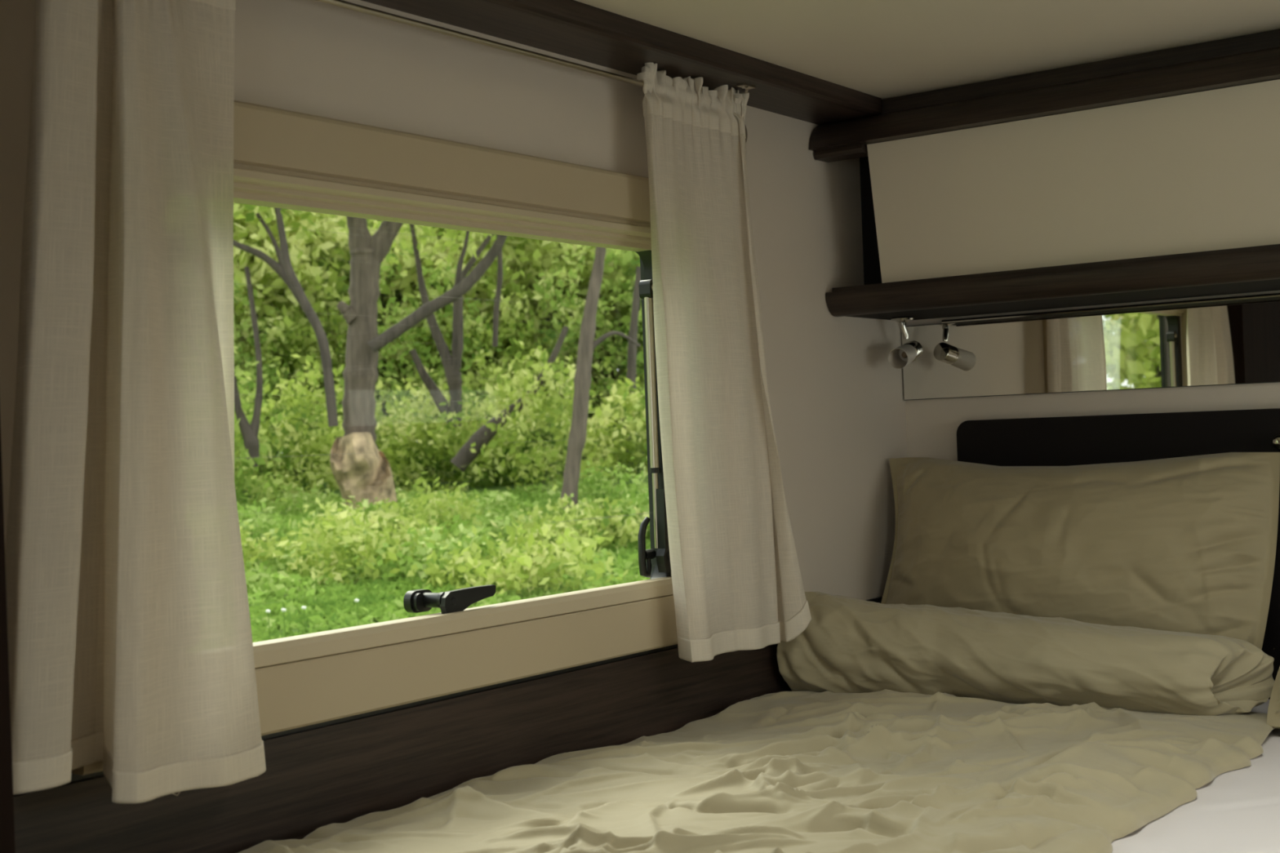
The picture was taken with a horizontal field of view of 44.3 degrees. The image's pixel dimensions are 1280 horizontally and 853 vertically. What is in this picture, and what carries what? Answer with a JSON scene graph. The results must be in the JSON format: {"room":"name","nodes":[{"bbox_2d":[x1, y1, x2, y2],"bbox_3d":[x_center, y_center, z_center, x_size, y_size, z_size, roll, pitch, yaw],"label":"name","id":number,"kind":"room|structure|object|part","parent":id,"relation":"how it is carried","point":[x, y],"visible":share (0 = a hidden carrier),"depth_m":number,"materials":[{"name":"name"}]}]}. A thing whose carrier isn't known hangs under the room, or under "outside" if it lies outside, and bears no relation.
{"room":"camper van interior","nodes":[
{"label":"camper van interior","id":0,"kind":"room"},
{"bbox_2d":[409,348,450,429],"bbox_3d":[-3.273,-0.599,25.089,0.752,1.308,0.198,-2,0,-11],"label":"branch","id":1,"kind":"object","parent":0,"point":[435,392],"visible":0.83,"depth_m":25.03,"materials":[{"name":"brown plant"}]},
{"bbox_2d":[0,0,906,762],"bbox_3d":[-0.802,0.421,1.526,0.035,2.138,4.600,-2,0,37],"label":"wall","id":2,"kind":"structure","parent":0,"point":[837,404],"depth_m":2.58,"materials":[{"name":"paint"}]},
{"bbox_2d":[71,100,677,775],"bbox_3d":[-0.287,-0.016,2.240,0.085,0.776,1.235,-2,0,37],"label":"window","id":3,"kind":"structure","parent":2,"relation":"in","point":[283,158],"depth_m":2.21,"materials":[{"name":"beige plastic"}]},
{"bbox_3d":[-0.314,0.248,2.234,0.013,0.031,0.047,-2,0,37],"label":"catch plate","id":4,"kind":"part","parent":3,"relation":"part of","materials":[{"name":"black plastic"}]},
{"bbox_3d":[-0.265,0.275,2.230,0.056,0.028,1.231,-2,0,37],"label":"rail","id":5,"kind":"part","parent":3,"relation":"part of","materials":[{"name":"beige plastic"}]},
{"bbox_3d":[-0.244,0.249,2.244,0.010,0.038,0.108,-2,0,37],"label":"turn lever","id":6,"kind":"part","parent":3,"relation":"part of","materials":[{"name":"black plastic"}]},
{"bbox_3d":[0.028,0.137,2.658,0.010,0.138,0.010,-2,0,37],"label":"stay rod","id":7,"kind":"part","parent":3,"relation":"part of","materials":[{"name":"silver metal"}]},
{"bbox_3d":[0.042,0.175,2.652,0.016,0.140,0.034,-2,0,37],"label":"latch lever","id":8,"kind":"part","parent":3,"relation":"part of","materials":[{"name":"black plastic"}]},
{"bbox_2d":[13,602,880,852],"bbox_3d":[-0.048,0.623,2.490,0.012,0.494,2.160,-2,0,37],"label":"trim","id":9,"kind":"structure","parent":2,"relation":"attached to","point":[312,780],"depth_m":2.12,"materials":[{"name":"brown wood"}]},
{"bbox_2d":[13,596,882,795],"bbox_3d":[-0.059,0.371,2.493,0.007,0.009,2.160,-2,0,37],"label":"trim","id":10,"kind":"structure","parent":2,"relation":"attached to","point":[74,778],"depth_m":2.18,"materials":[{"name":"black plastic"}]},
{"bbox_2d":[315,0,755,93],"bbox_3d":[-0.237,-0.561,2.185,0.045,0.038,1.463,-2,0,37],"label":"curtain rod","id":11,"kind":"object","parent":2,"relation":"attached to","point":[340,3],"visible":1,"depth_m":2.23,"materials":[{"name":"silver metal"}]},
{"bbox_2d":[4,0,266,803],"bbox_3d":[-0.558,-0.081,1.728,0.097,0.983,0.366,-2,0,33],"label":"curtain","id":12,"kind":"object","parent":11,"relation":"hanging from","point":[131,645],"visible":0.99,"depth_m":1.72,"materials":[{"name":"white fabric"}]},
{"bbox_3d":[-0.251,-0.546,2.195,0.009,0.009,1.462,-2,0,37],"label":"rod","id":13,"kind":"part","parent":11,"relation":"part of","materials":[{"name":"silver metal"}]},
{"bbox_2d":[636,62,811,662],"bbox_3d":[0.146,-0.104,2.671,0.067,0.977,0.379,-2,-1,38],"label":"curtain","id":14,"kind":"object","parent":11,"relation":"hanging from","point":[734,562],"visible":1,"depth_m":2.65,"materials":[{"name":"white fabric"}]},
{"bbox_3d":[0.184,-0.590,2.729,0.016,0.003,0.036,-2,0,37],"label":"bracket plate","id":15,"kind":"part","parent":11,"relation":"part of","materials":[{"name":"silver metal"}]},
{"bbox_2d":[361,0,881,124],"bbox_3d":[-0.101,-0.601,2.386,0.132,0.034,1.730,-2,0,37],"label":"trim","id":16,"kind":"structure","parent":2,"relation":"attached to","point":[572,28],"depth_m":2.47,"materials":[{"name":"brown wood"}]},
{"bbox_2d":[745,125,747,142],"bbox_3d":[0.176,-0.532,2.849,0.020,0.054,0.054,-2,0,37],"label":"curtain holdback","id":17,"kind":"object","parent":2,"relation":"attached to","point":[746,133],"visible":0.06,"depth_m":2.86,"materials":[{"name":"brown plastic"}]},
{"bbox_2d":[574,0,1279,99],"bbox_3d":[0.036,-0.651,0.882,2.150,0.035,4.600,-2,0,37],"label":"ceiling","id":18,"kind":"structure","parent":0,"point":[883,49],"depth_m":2.54,"materials":[{"name":"paint"}]},
{"bbox_2d":[905,289,1279,461],"bbox_3d":[1.454,0.346,2.736,2.215,2.138,0.035,-2,0,37],"label":"wall","id":19,"kind":"structure","parent":0,"point":[932,425],"depth_m":3.16,"materials":[{"name":"paint"}]},
{"bbox_2d":[808,29,1279,319],"bbox_3d":[1.303,-0.462,2.578,2.144,0.412,0.369,-2,0,37],"label":"upper cabinet","id":20,"kind":"object","parent":19,"relation":"attached to","point":[1153,175],"visible":0.98,"depth_m":2.81,"materials":[{"name":"brown wood"}]},
{"bbox_3d":[0.500,-0.434,3.211,0.099,0.305,0.015,-2,0,37],"label":"filler panel","id":21,"kind":"part","parent":20,"relation":"part of","materials":[{"name":"brown wood"}]},
{"bbox_2d":[888,316,923,368],"bbox_3d":[0.539,-0.171,3.226,0.054,0.109,0.109,-2,0,28],"label":"spotlight","id":22,"kind":"object","parent":20,"relation":"attached to","point":[899,357],"visible":1,"depth_m":3.22,"materials":[{"name":"silver metal"}]},
{"bbox_3d":[0.541,-0.217,3.241,0.047,0.017,0.047,-2,0,37],"label":"mount plate","id":23,"kind":"part","parent":22,"relation":"part of","materials":[{"name":"silver metal"}]},
{"bbox_3d":[0.535,-0.142,3.206,0.043,0.052,0.071,-2,0,27],"label":"lamp shade","id":24,"kind":"part","parent":22,"relation":"part of","materials":[{"name":"beige"}]},
{"bbox_3d":[0.544,-0.197,3.244,0.015,0.033,0.020,-2,0,37],"label":"stem","id":25,"kind":"part","parent":22,"relation":"part of","materials":[{"name":"silver metal"}]},
{"bbox_3d":[0.544,-0.148,3.222,0.014,0.017,0.026,-2,0,29],"label":"bulb","id":26,"kind":"part","parent":22,"relation":"part of","materials":[{"name":"brown"}]},
{"bbox_3d":[1.209,-0.605,2.459,2.143,0.058,0.071,-2,0,37],"label":"moulding","id":27,"kind":"part","parent":20,"relation":"part of","materials":[{"name":"brown wood"}]},
{"bbox_3d":[1.238,-0.278,2.480,2.143,0.046,0.043,-2,0,37],"label":"moulding","id":28,"kind":"part","parent":20,"relation":"part of","materials":[{"name":"brown wood"}]},
{"bbox_2d":[831,244,1279,292],"bbox_3d":[1.330,-0.309,2.605,2.143,0.010,0.298,-2,0,37],"label":"shelf","id":29,"kind":"object","parent":20,"relation":"attached to","point":[1175,251],"depth_m":2.85,"materials":[{"name":"brown wood"}]},
{"bbox_3d":[1.335,-0.281,2.611,2.143,0.044,0.283,-2,0,37],"label":"underside panel","id":30,"kind":"part","parent":20,"relation":"part of","materials":[{"name":"brown wood"}]},
{"bbox_3d":[0.915,-0.429,2.712,1.138,0.268,0.057,-2,0,37],"label":"door","id":31,"kind":"part","parent":20,"relation":"part of","materials":[{"name":"beige laminate"}]},
{"bbox_3d":[1.316,-0.644,2.606,2.144,0.047,0.303,-2,0,37],"label":"rail","id":32,"kind":"part","parent":20,"relation":"part of","materials":[{"name":"brown wood"}]},
{"bbox_2d":[901,292,1279,400],"bbox_3d":[1.202,-0.166,2.880,1.600,0.166,0.016,-2,0,37],"label":"mirror","id":33,"kind":"object","parent":19,"relation":"attached to","point":[1233,340],"visible":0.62,"depth_m":3.10,"materials":[{"name":"clear glass"}]},
{"bbox_3d":[1.237,-0.246,2.851,1.500,0.009,0.014,-2,0,37],"label":"chrome rail","id":34,"kind":"part","parent":33,"relation":"part of","materials":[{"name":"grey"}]},
{"bbox_2d":[956,408,1279,699],"bbox_3d":[1.377,0.288,2.734,1.772,0.660,0.055,-2,0,37],"label":"headboard","id":35,"kind":"object","parent":19,"relation":"attached to","point":[1066,441],"visible":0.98,"depth_m":3.06,"materials":[{"name":"black leather"}]},
{"bbox_3d":[1.169,0.029,2.868,0.031,0.031,0.030,-2,0,37],"label":"knob","id":36,"kind":"part","parent":35,"relation":"part of","materials":[{"name":"silver metal"}]},
{"bbox_3d":[0.105,1.223,0.869,2.150,0.040,4.600,-2,0,37],"label":"floor","id":37,"kind":"structure","parent":0,"visible":0},
{"bbox_2d":[0,418,15,852],"bbox_3d":[-1.004,0.327,1.136,0.108,1.837,1.135,-2,0,37],"label":"wardrobe","id":38,"kind":"object","parent":37,"relation":"on","point":[6,803],"visible":1,"depth_m":1.56,"materials":[{"name":"brown wood"}]},
{"bbox_3d":[0.562,0.944,2.032,1.486,0.499,2.120,-2,0,37],"label":"bed base","id":39,"kind":"object","parent":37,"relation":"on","visible":0},
{"bbox_2d":[1111,699,1279,852],"bbox_3d":[0.549,0.602,2.034,1.480,0.185,2.110,-2,0,37],"label":"mattress","id":40,"kind":"object","parent":39,"relation":"on","point":[1238,811],"visible":0.08,"depth_m":2.03,"materials":[{"name":"white fabric"}]},
{"bbox_2d":[238,591,1274,852],"bbox_3d":[0.231,0.414,2.126,0.874,0.220,1.835,-2,0,37],"label":"duvet","id":41,"kind":"object","parent":40,"relation":"on","point":[900,728],"visible":0.98,"depth_m":2.29,"materials":[{"name":"fabric"}]},
{"bbox_2d":[880,452,1279,649],"bbox_3d":[0.784,0.260,2.965,0.780,0.414,0.199,-2,0,37],"label":"pillow","id":42,"kind":"object","parent":40,"relation":"on","point":[1186,544],"visible":0.68,"depth_m":2.86,"materials":[{"name":"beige fabric"}]},
{"bbox_2d":[1266,666,1279,728],"bbox_3d":[1.389,0.369,2.425,0.770,0.199,0.327,-2,0,37],"label":"pillow","id":43,"kind":"object","parent":40,"relation":"on","point":[1273,710],"visible":1,"depth_m":2.55,"materials":[{"name":"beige fabric"}]},
{"label":"outside","id":44,"kind":"structure","parent":0,"visible":0},
{"bbox_2d":[240,445,648,634],"bbox_3d":[-15.710,1.704,21.720,47.880,1.670,78.000,-2,0,37],"label":"meadow","id":45,"kind":"structure","parent":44,"point":[512,486],"depth_m":26.67,"materials":[{"name":"green plant"}]},
{"bbox_2d":[238,512,257,537],"bbox_3d":[-4.796,1.089,17.177,1.263,0.650,1.725,-2,0,2],"label":"clump","id":46,"kind":"object","parent":45,"relation":"on","point":[241,523],"visible":0.02,"depth_m":17.20,"materials":[{"name":"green plant"}]},
{"bbox_2d":[234,266,262,466],"bbox_3d":[-5.142,-0.773,20.357,0.494,2.599,0.198,-2,0,-25],"label":"tree","id":47,"kind":"object","parent":45,"relation":"on","point":[249,432],"visible":0.8,"depth_m":20.37,"materials":[{"name":"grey plant"}]},
{"bbox_2d":[238,519,268,570],"bbox_3d":[-4.047,1.079,13.860,1.548,0.799,1.283,-2,0,-1],"label":"clump","id":48,"kind":"object","parent":45,"relation":"on","point":[246,549],"visible":0.02,"depth_m":14.06,"materials":[{"name":"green plant"}]},
{"bbox_2d":[234,404,274,491],"bbox_3d":[-7.090,0.186,24.294,2.683,2.173,2.918,-2,0,-19],"label":"shrub","id":49,"kind":"object","parent":45,"relation":"on","point":[264,426],"visible":0.02,"depth_m":24.04,"materials":[{"name":"green plant"}]},
{"bbox_2d":[234,346,293,509],"bbox_3d":[-5.625,-0.011,20.908,2.705,2.677,2.330,-2,0,37],"label":"shrub","id":50,"kind":"object","parent":45,"relation":"on","point":[253,489],"visible":0.16,"depth_m":20.91,"materials":[{"name":"green plant"}]},
{"bbox_2d":[265,609,270,639],"bbox_3d":[-2.283,1.333,9.681,0.029,0.412,0.028,-2,0,37],"label":"flower","id":51,"kind":"object","parent":45,"relation":"on","point":[268,611],"visible":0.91,"depth_m":9.68,"materials":[{"name":"white plant"}]},
{"bbox_3d":[-2.278,1.343,9.680,0.016,0.390,0.006,-2,0,37],"label":"stem","id":52,"kind":"part","parent":51,"relation":"part of","materials":[{"name":"green plant"}]},
{"bbox_2d":[233,278,302,487],"bbox_3d":[-7.288,-0.855,27.997,2.896,4.055,2.238,-2,0,37],"label":"shrub","id":53,"kind":"object","parent":45,"relation":"on","point":[273,370],"visible":0.19,"depth_m":27.82,"materials":[{"name":"green plant"}]},
{"bbox_2d":[236,497,303,547],"bbox_3d":[-4.533,1.103,17.111,2.380,0.621,1.327,-2,0,37],"label":"clump","id":54,"kind":"object","parent":45,"relation":"on","point":[271,524],"visible":0.15,"depth_m":16.77,"materials":[{"name":"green plant"}]},
{"bbox_2d":[240,521,314,574],"bbox_3d":[-4.014,1.119,14.824,1.962,0.656,1.466,-2,0,37],"label":"clump","id":55,"kind":"object","parent":45,"relation":"on","point":[271,544],"visible":0.13,"depth_m":14.46,"materials":[{"name":"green plant"}]},
{"bbox_2d":[280,608,285,637],"bbox_3d":[-2.195,1.329,9.716,0.029,0.412,0.028,-2,0,37],"label":"flower","id":56,"kind":"object","parent":45,"relation":"on","point":[283,610],"visible":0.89,"depth_m":9.71,"materials":[{"name":"white plant"}]},
{"bbox_3d":[-2.190,1.339,9.714,0.016,0.390,0.006,-2,0,37],"label":"stem","id":57,"kind":"part","parent":56,"relation":"part of","materials":[{"name":"green plant"}]},
{"bbox_2d":[234,371,338,495],"bbox_3d":[-6.210,0.135,26.032,3.418,2.108,2.560,-2,0,37],"label":"shrub","id":58,"kind":"object","parent":45,"relation":"on","point":[264,375],"visible":0.09,"depth_m":25.78,"materials":[{"name":"green plant"}]},
{"bbox_2d":[233,202,346,426],"bbox_3d":[-5.061,-2.485,19.717,4.134,5.062,4.153,-2,0,37],"label":"tree","id":59,"kind":"object","parent":45,"relation":"on","point":[284,268],"visible":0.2,"depth_m":19.59,"materials":[{"name":"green plant"}]},
{"bbox_2d":[302,606,306,634],"bbox_3d":[-2.083,1.323,9.782,0.029,0.412,0.028,-2,0,37],"label":"flower","id":60,"kind":"object","parent":45,"relation":"on","point":[304,608],"visible":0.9,"depth_m":9.78,"materials":[{"name":"white plant"}]},
{"bbox_3d":[-2.079,1.333,9.781,0.016,0.390,0.006,-2,0,37],"label":"stem","id":61,"kind":"part","parent":60,"relation":"part of","materials":[{"name":"green plant"}]},
{"bbox_2d":[234,351,382,502],"bbox_3d":[-5.174,0.026,24.177,2.544,2.405,2.521,-2,0,37],"label":"shrub","id":62,"kind":"object","parent":45,"relation":"on","point":[317,446],"visible":0.69,"depth_m":23.92,"materials":[{"name":"green plant"}]},
{"bbox_3d":[-5.130,0.849,24.036,0.079,0.713,0.039,-2,0,37],"label":"stem","id":63,"kind":"part","parent":62,"relation":"part of","materials":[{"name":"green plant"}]},
{"bbox_2d":[234,224,387,484],"bbox_3d":[-6.262,-1.281,28.790,2.943,4.714,2.447,-2,0,-28],"label":"shrub","id":64,"kind":"object","parent":45,"relation":"on","point":[274,330],"visible":0.29,"depth_m":28.57,"materials":[{"name":"green plant"}]},
{"bbox_2d":[233,203,391,479],"bbox_3d":[-7.714,-2.824,30.385,5.837,7.951,5.932,-2,0,-19],"label":"tree","id":65,"kind":"object","parent":45,"relation":"on","point":[269,289],"visible":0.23,"depth_m":29.14,"materials":[{"name":"green plant"}]},
{"bbox_2d":[354,599,359,626],"bbox_3d":[-1.795,1.302,10.004,0.029,0.412,0.028,-2,0,37],"label":"flower","id":66,"kind":"object","parent":45,"relation":"on","point":[357,601],"visible":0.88,"depth_m":10.00,"materials":[{"name":"white plant"}]},
{"bbox_3d":[-1.790,1.313,10.002,0.016,0.390,0.006,-2,0,37],"label":"stem","id":67,"kind":"part","parent":66,"relation":"part of","materials":[{"name":"green plant"}]},
{"bbox_2d":[240,215,474,462],"bbox_3d":[-5.872,-2.585,33.553,6.397,7.089,6.046,-2,0,14],"label":"tree","id":68,"kind":"object","parent":45,"relation":"on","point":[340,222],"visible":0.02,"depth_m":31.95,"materials":[{"name":"green plant"}]},
{"bbox_2d":[271,497,445,584],"bbox_3d":[-2.632,1.019,14.076,1.722,0.792,1.440,-2,0,37],"label":"clump","id":69,"kind":"object","parent":45,"relation":"on","point":[343,529],"visible":0.81,"depth_m":13.86,"materials":[{"name":"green plant"}]},
{"bbox_2d":[299,493,445,546],"bbox_3d":[-2.793,1.044,16.225,1.871,0.674,1.482,-2,0,37],"label":"clump","id":70,"kind":"object","parent":45,"relation":"on","point":[381,513],"visible":0.2,"depth_m":16.21,"materials":[{"name":"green plant"}]},
{"bbox_2d":[334,492,417,527],"bbox_3d":[-3.223,1.047,18.982,1.387,0.517,1.470,-2,0,-28],"label":"clump","id":71,"kind":"object","parent":45,"relation":"on","point":[365,504],"visible":0.07,"depth_m":18.75,"materials":[{"name":"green plant"}]},
{"bbox_2d":[300,377,454,488],"bbox_3d":[-4.582,0.111,26.586,3.107,1.976,2.446,-2,0,3],"label":"shrub","id":72,"kind":"object","parent":45,"relation":"on","point":[378,419],"visible":0.09,"depth_m":26.32,"materials":[{"name":"green plant"}]},
{"bbox_2d":[337,510,469,568],"bbox_3d":[-2.257,1.105,15.049,1.342,0.565,1.396,-2,0,-9],"label":"clump","id":73,"kind":"object","parent":45,"relation":"on","point":[403,535],"visible":0.17,"depth_m":14.90,"materials":[{"name":"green plant"}]},
{"bbox_2d":[329,216,506,511],"bbox_3d":[-3.916,-3.037,21.629,6.036,8.443,5.945,-2,0,-32],"label":"tree","id":74,"kind":"object","parent":45,"relation":"on","point":[360,470],"visible":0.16,"depth_m":21.47,"materials":[{"name":"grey plant"}]},
{"bbox_2d":[359,471,482,537],"bbox_3d":[-2.410,0.922,16.934,1.441,0.854,1.528,-2,0,-17],"label":"clump","id":75,"kind":"object","parent":45,"relation":"on","point":[424,498],"visible":0.35,"depth_m":16.88,"materials":[{"name":"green plant"}]},
{"bbox_2d":[371,484,490,533],"bbox_3d":[-2.518,1.001,18.180,1.512,0.662,1.157,-2,0,-16],"label":"clump","id":76,"kind":"object","parent":45,"relation":"on","point":[463,517],"visible":0.12,"depth_m":18.11,"materials":[{"name":"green plant"}]},
{"bbox_2d":[348,514,527,582],"bbox_3d":[-1.731,1.096,13.864,1.550,0.611,1.220,-2,0,37],"label":"clump","id":77,"kind":"object","parent":45,"relation":"on","point":[422,553],"visible":0.47,"depth_m":13.71,"materials":[{"name":"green green leaf"}]},
{"bbox_2d":[374,237,502,476],"bbox_3d":[-3.848,-1.218,28.311,2.758,4.435,2.531,-2,0,-1],"label":"tree","id":78,"kind":"object","parent":45,"relation":"on","point":[436,277],"visible":0.38,"depth_m":28.21,"materials":[{"name":"green plant"}]},
{"bbox_2d":[239,475,651,642],"bbox_3d":[-1.700,1.193,14.404,22.822,1.132,19.108,-2,0,-7],"label":"grass","id":79,"kind":"structure","parent":45,"relation":"on","point":[381,600],"depth_m":13.22,"materials":[{"name":"green plant"}]},
{"bbox_2d":[560,246,639,509],"bbox_3d":[-0.204,-2.178,20.121,3.368,6.437,3.703,-2,0,2],"label":"tree","id":80,"kind":"object","parent":79,"relation":"on","point":[582,379],"visible":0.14,"depth_m":19.92,"materials":[{"name":"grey plant"}]},
{"bbox_2d":[374,365,519,493],"bbox_3d":[-3.322,0.058,25.219,2.636,2.087,2.659,-2,0,4],"label":"shrub","id":81,"kind":"object","parent":45,"relation":"on","point":[408,431],"visible":0.71,"depth_m":25.00,"materials":[{"name":"green plant"}]},
{"bbox_3d":[-3.268,0.781,25.272,0.079,0.612,0.039,-2,0,37],"label":"stem","id":82,"kind":"part","parent":81,"relation":"part of","materials":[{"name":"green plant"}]},
{"bbox_2d":[392,349,525,482],"bbox_3d":[-3.217,-0.144,27.800,2.852,2.354,2.709,-2,0,37],"label":"shrub","id":83,"kind":"object","parent":45,"relation":"on","point":[470,376],"visible":0.12,"depth_m":27.78,"materials":[{"name":"green plant"}]},
{"bbox_2d":[340,219,626,468],"bbox_3d":[-3.324,-2.702,31.755,6.158,7.290,6.217,-2,0,29],"label":"tree","id":84,"kind":"object","parent":45,"relation":"on","point":[534,257],"visible":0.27,"depth_m":30.40,"materials":[{"name":"green plant"}]},
{"bbox_2d":[406,533,577,590],"bbox_3d":[-1.137,1.148,13.170,1.342,0.528,1.174,-2,0,-31],"label":"clump","id":85,"kind":"object","parent":45,"relation":"on","point":[433,570],"visible":0.32,"depth_m":13.04,"materials":[{"name":"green plant"}]},
{"bbox_2d":[418,381,586,488],"bbox_3d":[-2.435,0.153,26.443,3.080,1.803,2.539,-2,0,-7],"label":"shrub","id":86,"kind":"object","parent":45,"relation":"on","point":[486,482],"visible":0.21,"depth_m":26.01,"materials":[{"name":"green plant"}]},
{"bbox_3d":[-2.397,0.791,26.387,0.079,0.515,0.039,-2,0,37],"label":"stem","id":87,"kind":"part","parent":86,"relation":"part of","materials":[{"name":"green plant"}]},
{"bbox_2d":[449,325,568,471],"bbox_3d":[-1.979,-0.418,23.928,1.873,2.178,0.274,-2,0,-6],"label":"tree","id":88,"kind":"object","parent":45,"relation":"on","point":[464,456],"visible":0.7,"depth_m":23.80,"materials":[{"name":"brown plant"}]},
{"bbox_2d":[438,255,612,475],"bbox_3d":[-2.088,-1.135,28.953,3.556,4.147,2.496,-2,0,37],"label":"shrub","id":89,"kind":"object","parent":45,"relation":"on","point":[504,304],"visible":0.34,"depth_m":28.82,"materials":[{"name":"green plant"}]},
{"bbox_2d":[431,337,636,490],"bbox_3d":[-1.649,-0.154,24.075,2.538,2.469,3.182,-2,0,-33],"label":"shrub","id":90,"kind":"object","parent":45,"relation":"on","point":[517,391],"visible":0.88,"depth_m":23.65,"materials":[{"name":"green plant"}]},
{"bbox_2d":[452,511,628,597],"bbox_3d":[-0.820,1.049,12.509,1.628,0.743,1.363,-2,0,37],"label":"clump","id":91,"kind":"object","parent":45,"relation":"on","point":[506,581],"visible":0.83,"depth_m":12.38,"materials":[{"name":"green plant"}]},
{"bbox_2d":[463,240,644,457],"bbox_3d":[-0.921,-2.954,34.405,6.131,7.504,5.777,-2,0,-23],"label":"tree","id":92,"kind":"object","parent":45,"relation":"on","point":[584,275],"visible":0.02,"depth_m":32.52,"materials":[{"name":"green plant"}]},
{"bbox_2d":[510,503,622,558],"bbox_3d":[-0.727,1.037,15.639,1.232,0.559,1.411,-2,0,6],"label":"clump","id":93,"kind":"object","parent":45,"relation":"on","point":[573,519],"visible":0.41,"depth_m":15.57,"materials":[{"name":"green plant"}]},
{"bbox_2d":[502,378,636,481],"bbox_3d":[-1.324,0.046,27.127,2.943,1.947,2.473,-2,0,19],"label":"shrub","id":94,"kind":"object","parent":45,"relation":"on","point":[543,437],"visible":0.1,"depth_m":26.73,"materials":[{"name":"green plant"}]},
{"bbox_2d":[489,484,649,549],"bbox_3d":[-0.513,0.941,16.303,1.750,0.719,1.533,-2,0,37],"label":"clump","id":95,"kind":"object","parent":45,"relation":"on","point":[630,531],"visible":0.42,"depth_m":16.07,"materials":[{"name":"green plant"}]},
{"bbox_2d":[521,242,645,462],"bbox_3d":[-0.651,-1.407,28.902,3.140,4.568,2.535,-2,0,37],"label":"tree","id":96,"kind":"object","parent":45,"relation":"on","point":[550,333],"visible":0.37,"depth_m":28.92,"materials":[{"name":"green plant"}]},
{"bbox_2d":[546,456,648,512],"bbox_3d":[-0.175,0.774,20.455,2.136,0.771,1.545,-2,0,37],"label":"clump","id":97,"kind":"object","parent":45,"relation":"on","point":[585,484],"visible":0.48,"depth_m":20.31,"materials":[{"name":"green plant"}]},
{"bbox_2d":[555,246,644,442],"bbox_3d":[1.498,-2.964,31.405,6.194,7.495,5.974,-2,0,8],"label":"tree","id":98,"kind":"object","parent":45,"relation":"on","point":[630,259],"visible":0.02,"depth_m":30.77,"materials":[{"name":"green plant"}]},
{"bbox_2d":[551,478,650,541],"bbox_3d":[-0.416,0.920,16.697,1.709,0.713,1.322,-3,-1,45],"label":"clump","id":99,"kind":"object","parent":45,"relation":"on","point":[622,506],"visible":0.16,"depth_m":16.39,"materials":[{"name":"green plant"}]},
{"bbox_2d":[555,374,648,485],"bbox_3d":[-0.054,0.032,24.966,2.698,1.993,2.625,-2,0,37],"label":"shrub","id":100,"kind":"object","parent":45,"relation":"on","point":[633,398],"visible":0.38,"depth_m":24.81,"materials":[{"name":"green plant"}]},
{"bbox_2d":[577,492,649,537],"bbox_3d":[-0.258,0.985,17.187,1.388,0.560,1.374,-2,0,37],"label":"clump","id":101,"kind":"object","parent":45,"relation":"on","point":[599,500],"visible":0.05,"depth_m":16.97,"materials":[{"name":"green plant"}]},
{"bbox_2d":[614,266,640,466],"bbox_3d":[-0.179,-0.984,26.009,0.593,3.315,0.192,-2,0,1],"label":"tree","id":102,"kind":"object","parent":45,"relation":"on","point":[632,348],"visible":0.51,"depth_m":25.96,"materials":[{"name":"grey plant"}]},
{"bbox_2d":[618,280,647,469],"bbox_3d":[0.717,-1.093,29.254,2.919,3.852,2.658,-2,0,37],"label":"shrub","id":103,"kind":"object","parent":45,"relation":"on","point":[639,380],"visible":0.02,"depth_m":28.72,"materials":[{"name":"green plant"}]},
{"bbox_2d":[622,384,647,462],"bbox_3d":[1.230,-0.006,23.680,2.707,2.055,2.542,-2,0,37],"label":"shrub","id":104,"kind":"object","parent":45,"relation":"on","point":[639,424],"visible":0.02,"depth_m":23.67,"materials":[{"name":"green plant"}]},
{"bbox_2d":[620,488,649,536],"bbox_3d":[0.587,0.818,16.564,1.854,0.881,1.343,-2,0,37],"label":"clump","id":105,"kind":"object","parent":45,"relation":"on","point":[639,500],"visible":0.06,"depth_m":16.46,"materials":[{"name":"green plant"}]},
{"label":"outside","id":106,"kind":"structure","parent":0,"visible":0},
{"bbox_2d":[329,214,509,426],"bbox_3d":[-2.828,-2.694,25.135,5.028,5.388,4.290,-2,0,-15],"label":"tree","id":107,"kind":"object","parent":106,"point":[451,364],"visible":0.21,"depth_m":24.77,"materials":[{"name":"green plant"}]},
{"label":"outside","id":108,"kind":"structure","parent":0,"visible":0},
{"bbox_2d":[492,234,502,346],"bbox_3d":[-2.178,-2.129,23.924,0.204,1.833,0.092,-2,0,-6],"label":"tree","id":109,"kind":"object","parent":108,"point":[500,260],"visible":0.81,"depth_m":23.89,"materials":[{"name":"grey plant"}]}
]}

